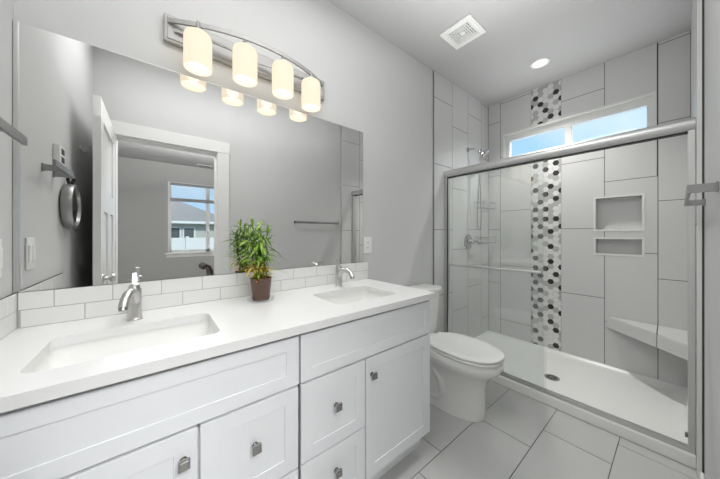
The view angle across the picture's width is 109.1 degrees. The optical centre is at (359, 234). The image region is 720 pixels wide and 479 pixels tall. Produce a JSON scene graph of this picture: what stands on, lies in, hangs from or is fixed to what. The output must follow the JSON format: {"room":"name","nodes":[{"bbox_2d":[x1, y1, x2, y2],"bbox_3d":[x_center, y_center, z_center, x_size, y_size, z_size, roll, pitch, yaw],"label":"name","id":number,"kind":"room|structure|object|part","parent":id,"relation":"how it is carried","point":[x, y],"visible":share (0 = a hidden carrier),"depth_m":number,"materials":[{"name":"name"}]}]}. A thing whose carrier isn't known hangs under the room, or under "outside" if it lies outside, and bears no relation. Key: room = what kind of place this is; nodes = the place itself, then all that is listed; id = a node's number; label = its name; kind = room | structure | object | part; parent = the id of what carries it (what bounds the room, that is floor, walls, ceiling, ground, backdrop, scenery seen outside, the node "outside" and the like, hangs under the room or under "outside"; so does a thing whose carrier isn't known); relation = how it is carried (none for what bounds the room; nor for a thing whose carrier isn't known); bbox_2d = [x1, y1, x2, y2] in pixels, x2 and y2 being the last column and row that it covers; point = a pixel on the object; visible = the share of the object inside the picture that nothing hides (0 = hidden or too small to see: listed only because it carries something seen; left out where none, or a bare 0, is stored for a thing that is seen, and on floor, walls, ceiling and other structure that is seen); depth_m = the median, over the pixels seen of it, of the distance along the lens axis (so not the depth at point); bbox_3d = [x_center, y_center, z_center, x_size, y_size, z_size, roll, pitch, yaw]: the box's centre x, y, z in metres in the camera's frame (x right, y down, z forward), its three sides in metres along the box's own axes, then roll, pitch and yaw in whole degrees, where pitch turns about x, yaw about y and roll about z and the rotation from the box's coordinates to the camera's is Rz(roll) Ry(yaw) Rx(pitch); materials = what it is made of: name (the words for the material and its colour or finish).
{"room":"bathroom","nodes":[
{"label":"bathroom","id":0,"kind":"room"},
{"bbox_2d":[0,0,13,298],"bbox_3d":[-0.716,-0.099,0.204,0.120,2.794,1.607,0,0,-39],"label":"wall","id":1,"kind":"structure","parent":0,"point":[6,6],"depth_m":0.82,"materials":[{"name":"grey paint"}]},
{"bbox_2d":[0,238,2,277],"bbox_3d":[-1.077,0.074,0.757,0.010,0.120,0.080,0,0,-39],"label":"light switch","id":2,"kind":"object","parent":1,"relation":"attached to","point":[1,248],"visible":1,"depth_m":0.78,"materials":[{"name":"white plastic"}]},
{"bbox_3d":[-1.079,0.074,0.756,0.005,0.120,0.080,0,0,-39],"label":"plate","id":3,"kind":"part","parent":2,"relation":"part of","materials":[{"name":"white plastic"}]},
{"bbox_2d":[0,293,17,339],"bbox_3d":[-0.989,0.260,0.646,0.008,0.121,0.574,0,0,-39],"label":"side splash","id":4,"kind":"object","parent":1,"relation":"attached to","point":[8,304],"visible":1,"depth_m":0.82,"materials":[{"name":"white tile"}]},
{"bbox_2d":[0,117,27,145],"bbox_3d":[-0.955,-0.284,0.651,0.066,0.034,0.302,0,0,-39],"label":"towel bar","id":5,"kind":"object","parent":1,"relation":"attached to","point":[5,127],"visible":1,"depth_m":0.71,"materials":[{"name":"silver metal"}]},
{"bbox_2d":[14,0,487,337],"bbox_3d":[0.143,-0.099,1.997,3.707,2.794,0.130,0,0,-39],"label":"wall","id":6,"kind":"structure","parent":0,"point":[374,88],"depth_m":1.93,"materials":[{"name":"grey paint"}]},
{"bbox_2d":[13,19,362,292],"bbox_3d":[-0.572,-0.263,1.342,1.528,0.920,0.012,0,0,-39],"label":"wall mirror","id":7,"kind":"object","parent":6,"relation":"attached to","point":[127,166],"visible":0.99,"depth_m":1.09,"materials":[{"name":"silver mirror"}]},
{"bbox_3d":[-0.570,-0.263,1.348,1.516,0.920,0.005,0,0,-39],"label":"edge trim","id":8,"kind":"part","parent":7,"relation":"part of","materials":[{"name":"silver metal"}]},
{"bbox_2d":[18,262,367,328],"bbox_3d":[-0.553,0.260,1.361,1.564,0.121,0.008,0,0,-39],"label":"backsplash","id":9,"kind":"structure","parent":6,"relation":"attached to","point":[44,307],"depth_m":1.10,"materials":[{"name":"white tile"}]},
{"bbox_2d":[163,13,323,111],"bbox_3d":[-0.490,-0.841,1.300,0.802,0.235,0.181,0,0,-39],"label":"vanity light","id":10,"kind":"object","parent":6,"relation":"attached to","point":[200,46],"visible":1,"depth_m":1.22,"materials":[{"name":"white glass"}]},
{"bbox_3d":[-0.710,-0.801,1.124,0.108,0.155,0.108,0,0,-39],"label":"lamp shade","id":11,"kind":"part","parent":10,"relation":"part of","materials":[{"name":"white glass"}]},
{"bbox_3d":[-0.542,-0.801,1.211,0.108,0.155,0.108,0,0,-39],"label":"lamp shade","id":12,"kind":"part","parent":10,"relation":"part of","materials":[{"name":"white glass"}]},
{"bbox_3d":[-0.399,-0.801,1.326,0.108,0.155,0.108,0,0,-39],"label":"lamp shade","id":13,"kind":"part","parent":10,"relation":"part of","materials":[{"name":"white glass"}]},
{"bbox_3d":[-0.281,-0.801,1.470,0.108,0.155,0.108,0,0,-39],"label":"lamp shade","id":14,"kind":"part","parent":10,"relation":"part of","materials":[{"name":"white glass"}]},
{"bbox_2d":[364,237,371,252],"bbox_3d":[0.056,0.080,1.850,0.074,0.116,0.009,0,0,-39],"label":"wall outlet","id":15,"kind":"object","parent":6,"relation":"attached to","point":[367,240],"visible":1,"depth_m":1.85,"materials":[{"name":"white plastic"}]},
{"bbox_2d":[433,70,433,284],"bbox_3d":[0.673,-0.149,2.345,0.006,2.694,0.012,0,0,-39],"label":"trim","id":16,"kind":"structure","parent":6,"relation":"attached to","point":[433,70],"depth_m":2.34,"materials":[{"name":"silver metal"}]},
{"bbox_2d":[464,234,479,248],"bbox_3d":[1.186,0.080,2.706,0.200,0.164,0.073,0,0,-39],"label":"shower valve","id":17,"kind":"object","parent":6,"relation":"attached to","point":[468,241],"visible":1,"depth_m":2.69,"materials":[{"name":"silver metal"}]},
{"bbox_2d":[467,147,489,230],"bbox_3d":[1.239,-0.477,2.675,0.234,0.882,0.112,0,0,3],"label":"shower","id":18,"kind":"object","parent":6,"relation":"attached to","point":[482,155],"visible":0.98,"depth_m":2.65,"materials":[{"name":"silver metal"}]},
{"bbox_2d":[476,201,495,242],"bbox_3d":[1.393,-0.193,2.851,0.290,0.621,0.110,0,0,-39],"label":"shower caddy","id":19,"kind":"object","parent":6,"relation":"attached to","point":[485,208],"visible":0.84,"depth_m":2.88,"materials":[{"name":"silver metal"}]},
{"bbox_2d":[476,201,494,209],"bbox_3d":[1.395,-0.317,2.848,0.290,0.071,0.103,0,0,-39],"label":"basket","id":20,"kind":"object","parent":19,"relation":"on","point":[485,208],"depth_m":2.84,"materials":[{"name":"silver metal"}]},
{"bbox_2d":[250,276,271,300],"bbox_3d":[-0.477,0.261,1.235,0.100,0.105,0.100,0,0,-39],"label":"pot","id":21,"kind":"object","parent":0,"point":[260,285],"depth_m":1.20,"materials":[{"name":"brown ceramic"}]},
{"bbox_2d":[327,0,692,106],"bbox_3d":[0.644,-1.546,1.375,3.707,0.100,1.727,0,0,-39],"label":"ceiling","id":22,"kind":"structure","parent":0,"point":[577,36],"depth_m":1.91,"materials":[{"name":"grey paint"}]},
{"bbox_2d":[440,13,485,49],"bbox_3d":[0.759,-1.488,1.896,0.236,0.016,0.236,0,0,-39],"label":"ceiling vent","id":23,"kind":"object","parent":22,"relation":"in","point":[465,30],"visible":1,"depth_m":1.88,"materials":[{"name":"white plastic"}]},
{"bbox_2d":[530,57,549,68],"bbox_3d":[1.575,-1.492,2.242,0.144,0.008,0.144,0,0,-39],"label":"recessed light","id":24,"kind":"object","parent":22,"relation":"in","point":[541,62],"visible":1,"depth_m":2.24,"materials":[{"name":"white plastic"}]},
{"bbox_2d":[378,380,696,478],"bbox_3d":[0.632,1.218,1.366,3.437,0.040,1.487,0,0,-39],"label":"floor","id":25,"kind":"structure","parent":0,"point":[520,436],"depth_m":1.42,"materials":[{"name":"grey tile"}]},
{"bbox_2d":[0,335,298,478],"bbox_3d":[-0.685,0.775,0.883,0.774,0.846,0.584,0,0,-39],"label":"vanity cabinet","id":26,"kind":"object","parent":25,"relation":"on","point":[233,415],"visible":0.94,"depth_m":0.69,"materials":[{"name":"white paint"}]},
{"bbox_3d":[-0.645,0.813,0.588,0.460,0.533,0.019,0,0,-39],"label":"door","id":27,"kind":"part","parent":26,"relation":"part of","materials":[{"name":"white paint"}]},
{"bbox_3d":[-0.477,0.622,0.694,0.028,0.028,0.028,0,0,-39],"label":"knob","id":28,"kind":"part","parent":26,"relation":"part of","materials":[{"name":"silver metal"}]},
{"bbox_2d":[0,279,435,412],"bbox_3d":[-0.378,0.336,1.134,1.571,0.030,0.579,0,0,-39],"label":"countertop","id":29,"kind":"structure","parent":26,"relation":"on","point":[238,324],"depth_m":0.85,"materials":[{"name":"white stone"}]},
{"bbox_2d":[31,321,215,372],"bbox_3d":[-0.699,0.415,0.813,0.439,0.128,0.296,0,0,-39],"label":"sink","id":30,"kind":"object","parent":29,"relation":"in","point":[66,355],"visible":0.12,"depth_m":0.89,"materials":[{"name":"white ceramic"}]},
{"bbox_2d":[118,273,142,320],"bbox_3d":[-0.818,0.234,0.914,0.049,0.173,0.189,0,0,-31],"label":"faucet","id":31,"kind":"object","parent":29,"relation":"on","point":[130,301],"visible":1,"depth_m":0.94,"materials":[{"name":"silver metal"}]},
{"bbox_3d":[-0.811,0.228,0.904,0.036,0.067,0.157,0,0,-30],"label":"spout","id":32,"kind":"part","parent":31,"relation":"part of","materials":[{"name":"silver metal"}]},
{"bbox_3d":[-0.851,0.174,0.967,0.035,0.053,0.040,0,0,-39],"label":"handle","id":33,"kind":"part","parent":31,"relation":"part of","materials":[{"name":"silver metal"}]},
{"bbox_2d":[335,258,354,287],"bbox_3d":[-0.093,0.234,1.512,0.049,0.173,0.187,0,0,-39],"label":"faucet","id":34,"kind":"object","parent":29,"relation":"on","point":[339,270],"visible":1,"depth_m":1.54,"materials":[{"name":"silver metal"}]},
{"bbox_3d":[-0.085,0.228,1.502,0.033,0.067,0.155,0,0,-39],"label":"spout","id":35,"kind":"part","parent":34,"relation":"part of","materials":[{"name":"silver metal"}]},
{"bbox_2d":[321,291,383,304],"bbox_3d":[-0.028,0.415,1.368,0.399,0.128,0.296,0,0,-39],"label":"sink","id":36,"kind":"object","parent":29,"relation":"in","point":[344,299],"visible":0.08,"depth_m":1.52,"materials":[{"name":"white ceramic"}]},
{"bbox_3d":[-0.477,0.313,1.235,0.126,0.015,0.126,0,0,-39],"label":"saucer","id":37,"kind":"object","parent":29,"relation":"on","visible":0},
{"bbox_2d":[232,217,286,300],"bbox_3d":[-0.483,0.114,1.226,0.201,0.400,0.254,0,0,29],"label":"bamboo","id":38,"kind":"object","parent":37,"relation":"on","point":[260,284],"visible":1,"depth_m":1.21,"materials":[{"name":"green plant"}]},
{"bbox_3d":[-0.344,0.690,0.831,0.300,0.287,0.019,0,0,-39],"label":"drawer","id":39,"kind":"part","parent":26,"relation":"part of","materials":[{"name":"white paint"}]},
{"bbox_3d":[-0.329,0.679,0.813,0.028,0.028,0.028,0,0,-39],"label":"knob","id":40,"kind":"part","parent":26,"relation":"part of","materials":[{"name":"silver metal"}]},
{"bbox_3d":[-0.344,0.960,0.831,0.300,0.239,0.019,0,0,-39],"label":"drawer","id":41,"kind":"part","parent":26,"relation":"part of","materials":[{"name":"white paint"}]},
{"bbox_2d":[297,300,429,478],"bbox_3d":[-0.081,0.775,1.369,0.771,0.846,0.584,0,0,-39],"label":"vanity cabinet","id":42,"kind":"object","parent":25,"relation":"on","point":[364,384],"visible":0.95,"depth_m":1.11,"materials":[{"name":"white paint"}]},
{"bbox_3d":[-0.101,0.960,1.026,0.300,0.239,0.019,0,0,-39],"label":"drawer","id":43,"kind":"part","parent":42,"relation":"part of","materials":[{"name":"white paint"}]},
{"bbox_3d":[-0.101,0.690,1.026,0.300,0.287,0.019,0,0,-39],"label":"drawer","id":44,"kind":"part","parent":42,"relation":"part of","materials":[{"name":"white paint"}]},
{"bbox_3d":[-0.087,0.938,1.008,0.028,0.028,0.028,0,0,-39],"label":"knob","id":45,"kind":"part","parent":42,"relation":"part of","materials":[{"name":"silver metal"}]},
{"bbox_3d":[-0.087,0.679,1.008,0.028,0.028,0.028,0,0,-39],"label":"knob","id":46,"kind":"part","parent":42,"relation":"part of","materials":[{"name":"silver metal"}]},
{"bbox_3d":[0.061,0.622,1.126,0.028,0.028,0.028,0,0,-39],"label":"knob","id":47,"kind":"part","parent":42,"relation":"part of","materials":[{"name":"silver metal"}]},
{"bbox_3d":[0.199,0.813,1.267,0.458,0.533,0.019,0,0,-39],"label":"door","id":48,"kind":"part","parent":42,"relation":"part of","materials":[{"name":"white paint"}]},
{"bbox_2d":[407,284,504,421],"bbox_3d":[0.640,0.812,1.845,0.384,0.771,0.725,0,0,-39],"label":"toilet","id":49,"kind":"object","parent":25,"relation":"on","point":[462,367],"visible":0.73,"depth_m":1.67,"materials":[{"name":"white ceramic"}]},
{"bbox_3d":[0.474,0.445,2.051,0.384,0.036,0.197,0,0,-39],"label":"tank lid","id":50,"kind":"part","parent":49,"relation":"part of","materials":[{"name":"white ceramic"}]},
{"bbox_3d":[0.472,0.628,2.054,0.360,0.332,0.178,0,0,-39],"label":"tank","id":51,"kind":"part","parent":49,"relation":"part of","materials":[{"name":"white ceramic"}]},
{"bbox_3d":[0.648,0.999,1.835,0.358,0.398,0.695,0,0,-39],"label":"bowl","id":52,"kind":"part","parent":49,"relation":"part of","materials":[{"name":"white ceramic"}]},
{"bbox_3d":[0.714,0.790,1.753,0.360,0.016,0.487,0,0,-39],"label":"seat","id":53,"kind":"part","parent":49,"relation":"part of","materials":[{"name":"white plastic"}]},
{"bbox_3d":[0.711,0.766,1.757,0.358,0.026,0.497,0,0,-39],"label":"lid","id":54,"kind":"part","parent":49,"relation":"part of","materials":[{"name":"white plastic"}]},
{"bbox_2d":[475,331,695,468],"bbox_3d":[1.610,1.164,2.158,0.919,0.068,1.456,0,0,-39],"label":"shower pan","id":55,"kind":"object","parent":25,"relation":"on","point":[659,406],"visible":0.9,"depth_m":1.89,"materials":[{"name":"white plastic"}]},
{"bbox_2d":[444,117,695,453],"bbox_3d":[1.275,0.263,1.889,0.078,1.732,1.454,0,0,-39],"label":"shower door","id":56,"kind":"structure","parent":55,"relation":"on","point":[685,126],"depth_m":1.50,"materials":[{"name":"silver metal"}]},
{"bbox_3d":[1.279,-0.569,1.892,0.068,0.068,1.454,0,0,-39],"label":"header rail","id":57,"kind":"part","parent":56,"relation":"part of","materials":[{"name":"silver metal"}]},
{"bbox_2d":[488,30,690,387],"bbox_3d":[1.973,-0.164,2.450,0.012,2.664,1.458,0,0,-39],"label":"wall","id":58,"kind":"structure","parent":0,"point":[652,288],"depth_m":2.22,"materials":[{"name":"grey tile"}]},
{"bbox_2d":[531,158,560,350],"bbox_3d":[1.869,0.190,2.579,0.012,1.935,0.251,0,0,-39],"label":"tile strip","id":59,"kind":"object","parent":58,"relation":"attached to","point":[545,175],"visible":0.98,"depth_m":2.58,"materials":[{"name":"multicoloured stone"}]},
{"bbox_2d":[531,79,560,125],"bbox_3d":[1.869,-1.308,2.579,0.012,0.376,0.251,0,0,-39],"label":"tile strip","id":60,"kind":"object","parent":58,"relation":"attached to","point":[545,100],"visible":1,"depth_m":2.57,"materials":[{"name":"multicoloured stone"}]},
{"bbox_2d":[594,193,644,230],"bbox_3d":[2.223,-0.176,2.203,0.098,0.304,0.307,0,0,-39],"label":"shower niche","id":61,"kind":"object","parent":58,"relation":"in","point":[618,212],"visible":1,"depth_m":2.22,"materials":[{"name":"grey tile"}]},
{"bbox_2d":[594,237,644,256],"bbox_3d":[2.223,0.108,2.203,0.098,0.156,0.307,0,0,-39],"label":"shower niche","id":62,"kind":"object","parent":58,"relation":"in","point":[631,247],"visible":1,"depth_m":2.21,"materials":[{"name":"grey tile"}]},
{"bbox_2d":[606,316,687,359],"bbox_3d":[2.120,0.759,1.921,0.428,0.096,0.450,0,0,-39],"label":"shower bench","id":63,"kind":"object","parent":58,"relation":"attached to","point":[674,341],"visible":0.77,"depth_m":1.87,"materials":[{"name":"white stone"}]},
{"bbox_2d":[691,0,719,478],"bbox_3d":[1.188,-0.099,0.794,3.587,2.794,0.139,0,0,-39],"label":"wall","id":64,"kind":"structure","parent":0,"point":[711,7],"depth_m":0.97,"materials":[{"name":"grey paint"}]},
{"bbox_2d":[697,0,703,478],"bbox_3d":[1.595,-0.149,1.199,0.006,2.694,0.021,0,0,-39],"label":"trim","id":65,"kind":"structure","parent":64,"relation":"attached to","point":[700,3],"depth_m":1.20,"materials":[{"name":"white plastic"}]},
{"bbox_2d":[684,181,718,205],"bbox_3d":[1.284,-0.141,0.974,0.613,0.032,0.058,0,0,-39],"label":"towel bar","id":66,"kind":"object","parent":64,"relation":"attached to","point":[705,187],"visible":1,"depth_m":0.80,"materials":[{"name":"silver metal"}]},
{"bbox_3d":[1.517,-0.141,1.161,0.012,0.026,0.046,0,0,-39],"label":"post","id":67,"kind":"part","parent":66,"relation":"part of","materials":[{"name":"silver metal"}]},
{"bbox_3d":[1.052,-0.141,0.786,0.012,0.026,0.046,0,0,-39],"label":"post","id":68,"kind":"part","parent":66,"relation":"part of","materials":[{"name":"silver metal"}]},
{"bbox_3d":[1.068,-0.141,0.766,0.016,0.032,0.006,0,0,-39],"label":"wall plate","id":69,"kind":"part","parent":66,"relation":"part of","materials":[{"name":"silver metal"}]},
{"bbox_2d":[700,472,704,478],"bbox_3d":[1.056,1.153,0.761,1.379,0.090,0.014,0,0,-39],"label":"baseboard","id":70,"kind":"structure","parent":64,"relation":"attached to","point":[702,475],"depth_m":1.18,"materials":[{"name":"white paint"}]},
{"bbox_3d":[2.019,-0.099,2.482,0.100,2.794,1.487,0,0,-39],"label":"wall","id":71,"kind":"structure","parent":0,"visible":0},
{"bbox_2d":[503,91,656,157],"bbox_3d":[2.010,-0.949,2.481,0.116,0.343,1.133,0,0,-39],"label":"window","id":72,"kind":"structure","parent":71,"relation":"in","point":[649,100],"depth_m":2.36,"materials":[{"name":"white plastic"}]}
]}

